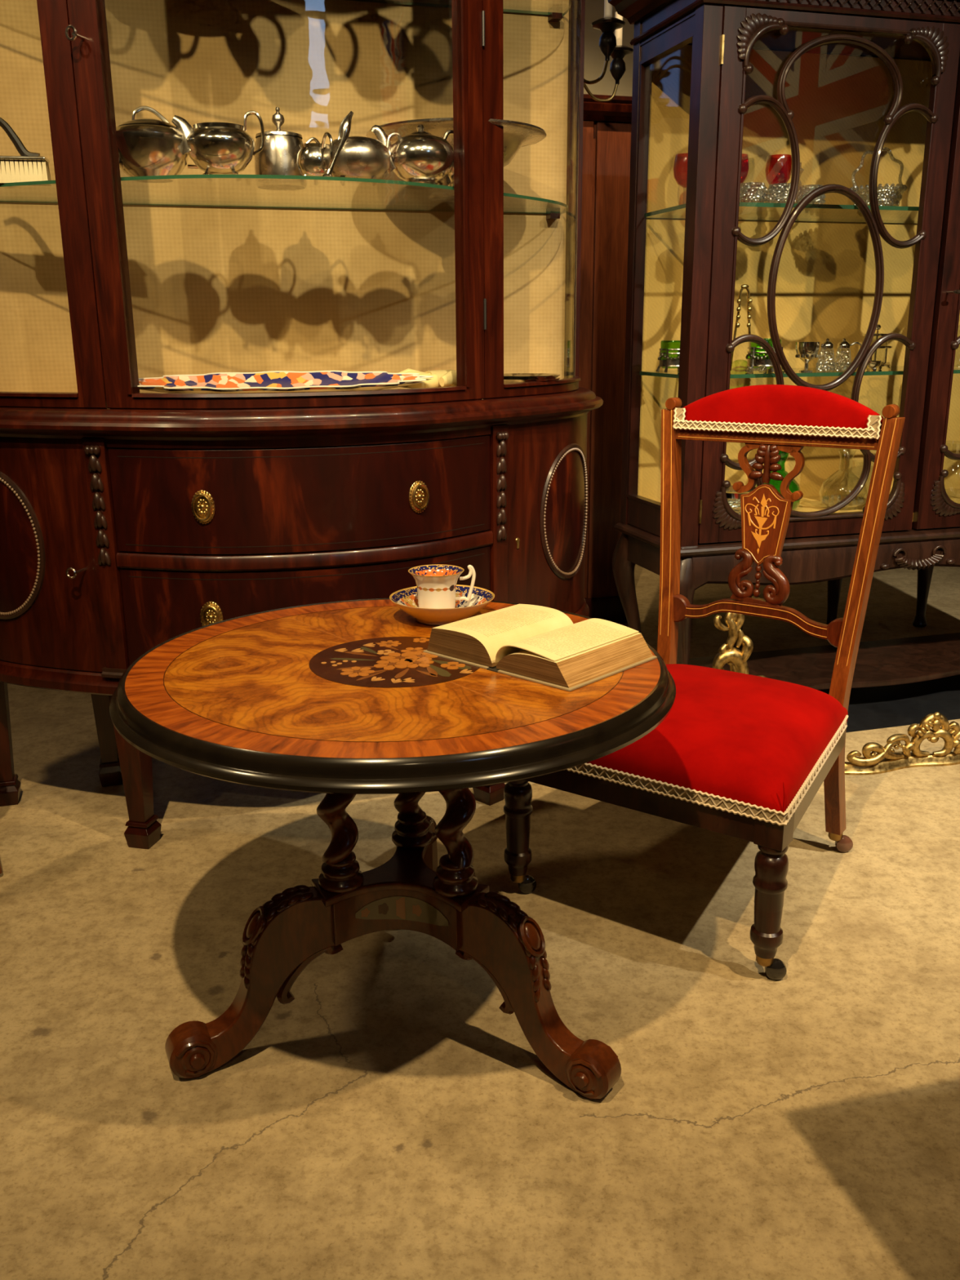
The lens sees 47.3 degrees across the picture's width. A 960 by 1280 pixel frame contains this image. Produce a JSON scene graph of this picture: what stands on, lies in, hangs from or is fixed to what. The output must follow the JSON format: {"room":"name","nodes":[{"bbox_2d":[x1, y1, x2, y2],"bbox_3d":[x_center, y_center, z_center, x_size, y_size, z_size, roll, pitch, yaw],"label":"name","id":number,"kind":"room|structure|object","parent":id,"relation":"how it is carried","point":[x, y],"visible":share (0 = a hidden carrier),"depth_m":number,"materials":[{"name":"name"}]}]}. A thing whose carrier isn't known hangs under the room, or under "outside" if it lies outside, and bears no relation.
{"room":"antique shop","nodes":[
{"label":"antique shop","id":0,"kind":"room"},
{"bbox_2d":[0,0,106,408],"bbox_3d":[-0.954,-0.973,2.057,0.540,1.044,0.103,10,19,33],"label":"glass pane","id":1,"kind":"object","parent":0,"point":[73,188],"depth_m":2.00,"materials":[{"name":"clear glass"}]},
{"bbox_2d":[0,564,959,1279],"bbox_3d":[0.506,0.782,1.262,9.000,0.100,10.000,0,16,0],"label":"floor","id":2,"kind":"structure","parent":0,"point":[387,1120],"depth_m":1.66,"materials":[{"name":"concrete"}]},
{"bbox_2d":[0,0,603,848],"bbox_3d":[-0.384,-0.597,2.264,1.545,2.020,0.616,-5,16,-15],"label":"tall cabinet","id":3,"kind":"object","parent":2,"relation":"on","point":[133,520],"visible":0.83,"depth_m":2.27,"materials":[{"name":"brown wood"}]},
{"bbox_2d":[0,117,51,183],"bbox_3d":[-0.902,-0.916,2.043,0.180,0.124,0.044,-3,16,-10],"label":"brush","id":4,"kind":"object","parent":3,"relation":"on","point":[29,166],"visible":0.88,"depth_m":2.04,"materials":[{"name":"silver"}]},
{"bbox_2d":[115,106,199,177],"bbox_3d":[-0.605,-0.910,2.010,0.149,0.126,0.149,8,18,28],"label":"teapot","id":5,"kind":"object","parent":3,"relation":"on","point":[147,147],"visible":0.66,"depth_m":1.96,"materials":[{"name":"silver metal"}]},
{"bbox_2d":[171,111,264,174],"bbox_3d":[-0.477,-0.910,2.016,0.126,0.120,0.126,8,18,28],"label":"teapot","id":6,"kind":"object","parent":3,"relation":"on","point":[215,148],"visible":0.93,"depth_m":1.98,"materials":[{"name":"silver metal"}]},
{"bbox_2d":[0,174,568,214],"bbox_3d":[-0.396,-0.900,2.213,1.366,0.006,0.506,-5,16,-15],"label":"glass shelf","id":7,"kind":"object","parent":3,"relation":"attached to","point":[181,194],"depth_m":2.20,"materials":[{"name":"green"}]},
{"bbox_2d":[137,370,433,393],"bbox_3d":[-0.394,-0.508,2.177,0.620,0.044,0.181,-4,16,-12],"label":"dish","id":8,"kind":"object","parent":3,"relation":"on","point":[275,381],"visible":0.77,"depth_m":2.21,"materials":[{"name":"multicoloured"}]},
{"bbox_2d":[254,106,319,175],"bbox_3d":[-0.379,-0.952,2.119,0.119,0.144,0.100,5,17,19],"label":"coffee pot","id":9,"kind":"object","parent":3,"relation":"on","point":[278,156],"visible":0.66,"depth_m":2.09,"materials":[{"name":"silver metal"}]},
{"bbox_2d":[296,132,333,176],"bbox_3d":[-0.300,-0.906,2.067,0.095,0.084,0.072,7,17,24],"label":"jug","id":10,"kind":"object","parent":3,"relation":"on","point":[312,159],"visible":0.76,"depth_m":2.04,"materials":[{"name":"silver metal"}]},
{"bbox_2d":[322,111,353,177],"bbox_3d":[-0.262,-0.915,2.027,0.065,0.119,0.032,-7,17,-23],"label":"tongs","id":11,"kind":"object","parent":3,"relation":"on","point":[345,125],"visible":0.91,"depth_m":2.02,"materials":[{"name":"silver metal"}]},
{"bbox_2d":[326,132,401,179],"bbox_3d":[-0.230,-0.914,2.076,0.132,0.094,0.126,7,17,25],"label":"pot","id":12,"kind":"object","parent":3,"relation":"on","point":[360,157],"visible":0.72,"depth_m":2.03,"materials":[{"name":"silver metal"}]},
{"bbox_2d":[370,124,453,185],"bbox_3d":[-0.118,-0.941,2.131,0.140,0.112,0.137,8,18,27],"label":"teapot","id":13,"kind":"object","parent":3,"relation":"on","point":[420,156],"visible":0.73,"depth_m":2.09,"materials":[{"name":"silver metal"}]},
{"bbox_2d":[398,368,456,388],"bbox_3d":[-0.072,-0.553,2.329,0.230,0.046,0.124,-8,17,-25],"label":"cloth","id":14,"kind":"object","parent":3,"relation":"on","point":[442,378],"visible":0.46,"depth_m":2.29,"materials":[{"name":"beige"}]},
{"bbox_2d":[448,161,453,186],"bbox_3d":[-0.038,-0.921,2.153,0.056,0.060,0.056,-5,16,-15],"label":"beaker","id":15,"kind":"object","parent":3,"relation":"on","point":[451,174],"visible":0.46,"depth_m":2.14,"materials":[{"name":"silver metal"}]},
{"bbox_2d":[365,117,546,186],"bbox_3d":[-0.049,-1.005,2.328,0.380,0.127,0.380,-5,16,-15],"label":"bowl","id":16,"kind":"object","parent":3,"relation":"on","point":[517,135],"visible":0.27,"depth_m":2.20,"materials":[{"name":"clear glass"}]},
{"bbox_2d":[346,0,571,16],"bbox_3d":[-0.399,-1.308,2.097,1.366,0.006,0.506,-5,16,-15],"label":"glass shelf","id":17,"kind":"object","parent":3,"relation":"attached to","point":[424,7],"depth_m":2.43,"materials":[{"name":"green"}]},
{"bbox_2d":[503,373,559,383],"bbox_3d":[0.095,-0.584,2.474,0.178,0.029,0.170,-5,16,-15],"label":"tray","id":18,"kind":"object","parent":3,"relation":"on","point":[512,377],"visible":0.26,"depth_m":2.41,"materials":[{"name":"brown wood"}]},
{"bbox_2d":[482,0,581,399],"bbox_3d":[0.115,-1.071,2.374,0.248,1.044,0.498,0,16,0],"label":"glass pane","id":19,"kind":"object","parent":3,"relation":"on","point":[531,49],"depth_m":2.54,"materials":[{"name":"clear glass"}]},
{"bbox_2d":[109,598,675,1099],"bbox_3d":[-0.119,0.311,1.677,0.803,0.589,0.803,-3,16,-9],"label":"pedestal table","id":20,"kind":"object","parent":2,"relation":"on","point":[342,700],"visible":0.94,"depth_m":1.55,"materials":[{"name":"brown wood"}]},
{"bbox_2d":[340,666,374,677],"bbox_3d":[-0.172,0.045,1.543,0.048,0.001,0.049,0,16,0],"label":"flower","id":21,"kind":"object","parent":20,"relation":"on","point":[345,671],"depth_m":1.54,"materials":[{"name":"orange wood"}]},
{"bbox_2d":[360,907,369,916],"bbox_3d":[-0.173,0.412,1.657,0.015,0.015,0.001,-9,18,-28],"label":"flower","id":22,"kind":"object","parent":20,"relation":"on","point":[365,912],"depth_m":1.66,"materials":[{"name":"brown wood"}]},
{"bbox_2d":[377,902,388,914],"bbox_3d":[-0.146,0.409,1.668,0.019,0.020,0.001,-4,16,-14],"label":"flower","id":23,"kind":"object","parent":20,"relation":"on","point":[383,908],"depth_m":1.67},
{"bbox_2d":[377,649,395,654],"bbox_3d":[-0.140,0.018,1.636,0.027,0.001,0.027,0,16,0],"label":"flower","id":24,"kind":"object","parent":20,"relation":"on","point":[379,651],"depth_m":1.64,"materials":[{"name":"orange wood"}]},
{"bbox_2d":[377,640,401,647],"bbox_3d":[-0.139,0.006,1.680,0.035,0.001,0.035,6,17,22],"label":"flower","id":25,"kind":"object","parent":20,"relation":"on","point":[380,643],"depth_m":1.68,"materials":[{"name":"orange wood"}]},
{"bbox_2d":[373,658,409,670],"bbox_3d":[-0.127,0.035,1.576,0.050,0.001,0.054,0,16,0],"label":"flower","id":26,"kind":"object","parent":20,"relation":"on","point":[379,664],"depth_m":1.57,"materials":[{"name":"orange wood"}]},
{"bbox_2d":[379,652,420,662],"bbox_3d":[-0.117,0.026,1.607,0.060,0.001,0.054,0,16,0],"label":"flower","id":27,"kind":"object","parent":20,"relation":"on","point":[384,657],"depth_m":1.61,"materials":[{"name":"orange wood"}]},
{"bbox_2d":[395,897,405,919],"bbox_3d":[-0.119,0.408,1.670,0.036,0.037,0.001,1,16,5],"label":"flower","id":28,"kind":"object","parent":20,"relation":"on","point":[400,901],"depth_m":1.67,"materials":[{"name":"brown wood"}]},
{"bbox_2d":[400,647,424,653],"bbox_3d":[-0.099,0.016,1.641,0.040,0.001,0.036,0,16,0],"label":"flower","id":29,"kind":"object","parent":20,"relation":"on","point":[403,650],"depth_m":1.64,"materials":[{"name":"orange wood"}]},
{"bbox_2d":[412,904,422,916],"bbox_3d":[-0.095,0.410,1.663,0.019,0.020,0.001,7,17,23],"label":"flower","id":30,"kind":"object","parent":20,"relation":"on","point":[416,908],"depth_m":1.66,"materials":[{"name":"brown wood"}]},
{"bbox_2d":[405,657,434,667],"bbox_3d":[-0.091,0.033,1.582,0.049,0.001,0.047,0,16,0],"label":"flower","id":31,"kind":"object","parent":20,"relation":"on","point":[410,662],"depth_m":1.58,"materials":[{"name":"orange wood"}]},
{"bbox_2d":[413,637,429,642],"bbox_3d":[-0.090,0.000,1.698,0.027,0.001,0.027,0,16,0],"label":"flower","id":32,"kind":"object","parent":20,"relation":"on","point":[415,639],"depth_m":1.70,"materials":[{"name":"orange wood"}]},
{"bbox_2d":[410,651,437,660],"bbox_3d":[-0.087,0.024,1.614,0.052,0.001,0.047,0,16,0],"label":"flower","id":33,"kind":"object","parent":20,"relation":"on","point":[415,655],"depth_m":1.61,"materials":[{"name":"orange wood"}]},
{"bbox_2d":[429,911,436,920],"bbox_3d":[-0.071,0.414,1.648,0.015,0.015,0.001,12,20,38],"label":"flower","id":34,"kind":"object","parent":20,"relation":"on","point":[433,914],"depth_m":1.65,"materials":[{"name":"brown wood"}]},
{"bbox_2d":[389,584,494,625],"bbox_3d":[-0.062,-0.055,1.819,0.174,0.038,0.174,0,16,0],"label":"saucer","id":35,"kind":"object","parent":20,"relation":"on","point":[406,599],"visible":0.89,"depth_m":1.79,"materials":[{"name":"beige ceramic"}]},
{"bbox_2d":[408,564,475,608],"bbox_3d":[-0.071,-0.081,1.808,0.094,0.083,0.092,11,19,34],"label":"teacup","id":36,"kind":"object","parent":35,"relation":"on","point":[436,584],"visible":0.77,"depth_m":1.79,"materials":[{"name":"beige ceramic"}]},
{"bbox_2d":[440,662,465,669],"bbox_3d":[-0.039,0.037,1.568,0.032,0.001,0.032,15,22,43],"label":"flower","id":37,"kind":"object","parent":20,"relation":"on","point":[443,665],"depth_m":1.57,"materials":[{"name":"orange wood"}]},
{"bbox_2d":[423,604,657,691],"bbox_3d":[0.086,0.002,1.610,0.278,0.044,0.205,14,21,41],"label":"open book","id":38,"kind":"object","parent":20,"relation":"on","point":[539,644],"visible":1,"depth_m":1.56,"materials":[{"name":"paper"}]},
{"bbox_2d":[578,93,631,623],"bbox_3d":[0.120,-0.949,3.949,0.792,1.772,0.536,-5,16,-15],"label":"wardrobe","id":39,"kind":"object","parent":2,"relation":"on","point":[606,126],"visible":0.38,"depth_m":3.75,"materials":[{"name":"brown wood"}]},
{"bbox_2d":[503,384,905,980],"bbox_3d":[0.426,0.017,2.053,0.558,0.942,0.590,11,19,34],"label":"chair","id":40,"kind":"object","parent":2,"relation":"on","point":[739,755],"visible":0.84,"depth_m":2.06,"materials":[{"name":"red fabric"}]},
{"bbox_2d":[712,612,766,677],"bbox_3d":[0.618,0.106,2.744,0.246,0.391,0.060,-5,16,-15],"label":"andiron","id":41,"kind":"object","parent":2,"relation":"on","point":[736,659],"visible":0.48,"depth_m":2.71,"materials":[{"name":"gold metal"}]},
{"bbox_2d":[734,566,933,644],"bbox_3d":[1.188,-0.299,4.017,0.840,0.470,0.500,-5,16,-15],"label":"table","id":42,"kind":"object","parent":2,"relation":"on","point":[924,576],"visible":0.12,"depth_m":3.92,"materials":[{"name":"brown wood"}]},
{"bbox_2d":[817,674,959,733],"bbox_3d":[1.276,0.149,3.291,1.550,0.002,0.525,-5,16,-15],"label":"hearth slab","id":43,"kind":"object","parent":2,"relation":"on","point":[872,708],"visible":0.25,"depth_m":3.17,"materials":[{"name":"stone"}]},
{"bbox_2d":[608,0,959,689],"bbox_3d":[1.131,-0.739,3.031,1.542,1.871,0.494,-5,16,-15],"label":"tall cabinet","id":44,"kind":"object","parent":43,"relation":"on","point":[824,84],"visible":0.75,"depth_m":2.92,"materials":[{"name":"brown wood"}]},
{"bbox_2d":[655,340,679,373],"bbox_3d":[0.511,-0.749,2.898,0.081,0.082,0.082,-3,16,-8],"label":"glass pot","id":45,"kind":"object","parent":44,"relation":"on","point":[669,350],"visible":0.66,"depth_m":2.87,"materials":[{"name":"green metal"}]},
{"bbox_2d":[672,153,688,201],"bbox_3d":[0.530,-1.179,2.827,0.068,0.133,0.068,-5,16,-15],"label":"goblet","id":46,"kind":"object","parent":44,"relation":"on","point":[680,162],"visible":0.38,"depth_m":2.80,"materials":[{"name":"red glass"}]},
{"bbox_2d":[720,485,755,515],"bbox_3d":[0.685,-0.369,2.949,0.146,0.074,0.146,-5,16,-15],"label":"glass bowl","id":47,"kind":"object","parent":44,"relation":"on","point":[735,504],"visible":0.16,"depth_m":2.88,"materials":[{"name":"clear glass"}]},
{"bbox_2d":[730,284,752,370],"bbox_3d":[0.690,-0.819,2.877,0.067,0.218,0.013,-5,16,-15],"label":"tongs","id":48,"kind":"object","parent":44,"relation":"on","point":[749,300],"visible":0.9,"depth_m":2.86,"materials":[{"name":"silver metal"}]},
{"bbox_2d":[740,153,749,183],"bbox_3d":[0.656,-1.177,2.822,0.067,0.130,0.067,-5,16,-15],"label":"goblet","id":49,"kind":"object","parent":44,"relation":"on","point":[744,162],"visible":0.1,"depth_m":2.79,"materials":[{"name":"red glass"}]},
{"bbox_2d":[739,182,767,202],"bbox_3d":[0.674,-1.106,2.723,0.075,0.050,0.076,-11,19,-33],"label":"tumbler","id":50,"kind":"object","parent":44,"relation":"on","point":[749,193],"visible":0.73,"depth_m":2.70,"materials":[{"name":"clear glass"}]},
{"bbox_2d":[746,364,767,373],"bbox_3d":[0.708,-0.692,2.803,0.057,0.022,0.020,-5,16,-15],"label":"knife rest","id":51,"kind":"object","parent":44,"relation":"on","point":[761,369],"visible":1,"depth_m":2.80,"materials":[{"name":"clear glass"}]},
{"bbox_2d":[745,338,774,373],"bbox_3d":[0.731,-0.736,2.838,0.085,0.086,0.086,3,16,12],"label":"glass pot","id":52,"kind":"object","parent":44,"relation":"on","point":[757,356],"visible":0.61,"depth_m":2.81,"materials":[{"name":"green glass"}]},
{"bbox_2d":[755,450,800,510],"bbox_3d":[0.824,-0.457,3.031,0.132,0.196,0.132,-5,16,-15],"label":"decanter","id":53,"kind":"object","parent":44,"relation":"on","point":[794,486],"visible":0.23,"depth_m":3.00,"materials":[{"name":"green glass"}]},
{"bbox_2d":[764,154,791,186],"bbox_3d":[0.780,-1.196,2.875,0.069,0.136,0.069,-5,16,-15],"label":"goblet","id":54,"kind":"object","parent":44,"relation":"on","point":[778,169],"visible":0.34,"depth_m":2.84,"materials":[{"name":"red glass"}]},
{"bbox_2d":[764,182,795,203],"bbox_3d":[0.753,-1.113,2.744,0.075,0.050,0.076,-8,17,-24],"label":"tumbler","id":55,"kind":"object","parent":44,"relation":"on","point":[774,191],"visible":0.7,"depth_m":2.72,"materials":[{"name":"clear glass"}]},
{"bbox_2d":[644,202,919,223],"bbox_3d":[1.117,-1.145,2.957,1.338,0.010,0.325,-5,16,-15],"label":"glass shelf","id":56,"kind":"object","parent":44,"relation":"attached to","point":[748,212],"depth_m":2.87,"materials":[{"name":"green"}]},
{"bbox_2d":[790,162,804,188],"bbox_3d":[0.836,-1.198,2.908,0.076,0.124,0.076,-5,16,-15],"label":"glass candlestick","id":57,"kind":"object","parent":44,"relation":"on","point":[802,170],"visible":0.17,"depth_m":2.89,"materials":[{"name":"clear glass"}]},
{"bbox_2d":[639,364,959,377],"bbox_3d":[1.120,-0.754,3.068,1.338,0.010,0.325,-5,16,-15],"label":"glass shelf","id":58,"kind":"object","parent":44,"relation":"attached to","point":[645,371],"depth_m":2.93,"materials":[{"name":"green"}]},
{"bbox_2d":[795,342,820,371],"bbox_3d":[0.867,-0.751,2.907,0.062,0.076,0.062,-5,16,-15],"label":"goblet","id":59,"kind":"object","parent":44,"relation":"on","point":[806,352],"visible":1,"depth_m":2.88,"materials":[{"name":"silver metal"}]},
{"bbox_2d":[794,184,826,204],"bbox_3d":[0.837,-1.123,2.778,0.076,0.050,0.075,11,19,35],"label":"tumbler","id":60,"kind":"object","parent":44,"relation":"on","point":[802,191],"visible":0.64,"depth_m":2.75,"materials":[{"name":"clear glass"}]},
{"bbox_2d":[676,632,959,689],"bbox_3d":[1.134,0.072,3.273,1.330,0.018,0.363,-5,16,-15],"label":"shelf","id":61,"kind":"object","parent":44,"relation":"attached to","point":[896,661],"depth_m":3.26,"materials":[{"name":"brown wood"}]},
{"bbox_2d":[815,337,835,372],"bbox_3d":[0.913,-0.751,2.889,0.050,0.086,0.051,-5,16,-15],"label":"salt shaker","id":62,"kind":"object","parent":44,"relation":"on","point":[827,362],"visible":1,"depth_m":2.88,"materials":[{"name":"clear glass"}]},
{"bbox_2d":[834,337,851,371],"bbox_3d":[0.961,-0.755,2.902,0.050,0.086,0.051,-5,16,-15],"label":"salt shaker","id":63,"kind":"object","parent":44,"relation":"on","point":[844,360],"visible":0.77,"depth_m":2.89,"materials":[{"name":"clear glass"}]},
{"bbox_2d":[818,449,868,509],"bbox_3d":[1.018,-0.449,3.059,0.134,0.158,0.134,-5,16,-15],"label":"glass carafe","id":64,"kind":"object","parent":44,"relation":"on","point":[824,500],"visible":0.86,"depth_m":3.06,"materials":[{"name":"clear glass"}]},
{"bbox_2d":[840,463,866,503],"bbox_3d":[1.104,-0.457,3.158,0.128,0.118,0.128,-5,16,-15],"label":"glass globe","id":65,"kind":"object","parent":44,"relation":"on","point":[842,494],"visible":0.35,"depth_m":3.17},
{"bbox_2d":[848,324,893,370],"bbox_3d":[1.055,-0.795,2.978,0.136,0.121,0.088,-5,16,-15],"label":"stand","id":66,"kind":"object","parent":44,"relation":"on","point":[877,335],"visible":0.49,"depth_m":2.96,"materials":[{"name":"silver metal"}]},
{"bbox_2d":[866,360,881,370],"bbox_3d":[1.044,-0.733,2.933,0.056,0.028,0.056,-5,16,-15],"label":"salt","id":67,"kind":"object","parent":44,"relation":"on","point":[873,365],"visible":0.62,"depth_m":2.91,"materials":[{"name":"clear glass"}]},
{"bbox_2d":[849,146,907,206],"bbox_3d":[1.039,-1.202,2.859,0.144,0.155,0.145,3,16,13],"label":"basket","id":68,"kind":"object","parent":44,"relation":"on","point":[891,197],"visible":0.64,"depth_m":2.83,"materials":[{"name":"clear glass"}]},
{"bbox_2d":[853,186,904,206],"bbox_3d":[1.040,-1.153,2.873,0.136,0.052,0.135,-6,17,-19],"label":"bowl","id":69,"kind":"object","parent":68,"relation":"on","point":[891,197],"depth_m":2.83,"materials":[{"name":"clear glass"}]},
{"bbox_2d":[950,498,959,503],"bbox_3d":[1.363,-0.483,3.153,0.148,0.168,0.148,-5,16,-15],"label":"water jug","id":70,"kind":"object","parent":44,"relation":"on","point":[956,500],"visible":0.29,"depth_m":3.18,"materials":[{"name":"clear glass"}]},
{"bbox_2d":[844,711,959,775],"bbox_3d":[1.056,0.240,2.718,1.104,0.142,0.104,-5,16,-15],"label":"fender","id":71,"kind":"object","parent":2,"relation":"on","point":[873,763],"visible":0.59,"depth_m":2.69,"materials":[{"name":"gold metal"}]},
{"bbox_2d":[583,0,634,96],"bbox_3d":[-0.651,-1.683,4.401,5.800,2.950,0.151,-5,16,-15],"label":"wall","id":72,"kind":"structure","parent":0,"point":[594,59],"depth_m":4.47,"materials":[{"name":"beige paint"}]},
{"bbox_3d":[0.303,-2.248,0.772,5.800,0.100,6.800,-5,16,-15],"label":"ceiling","id":73,"kind":"structure","parent":0,"visible":0},
{"bbox_2d":[583,0,633,102],"bbox_3d":[0.112,-2.126,3.008,0.702,1.350,0.630,-5,16,-15],"label":"chandelier","id":74,"kind":"object","parent":73,"relation":"hanging from","point":[610,43],"visible":0.22,"depth_m":2.97,"materials":[{"name":"black metal"}]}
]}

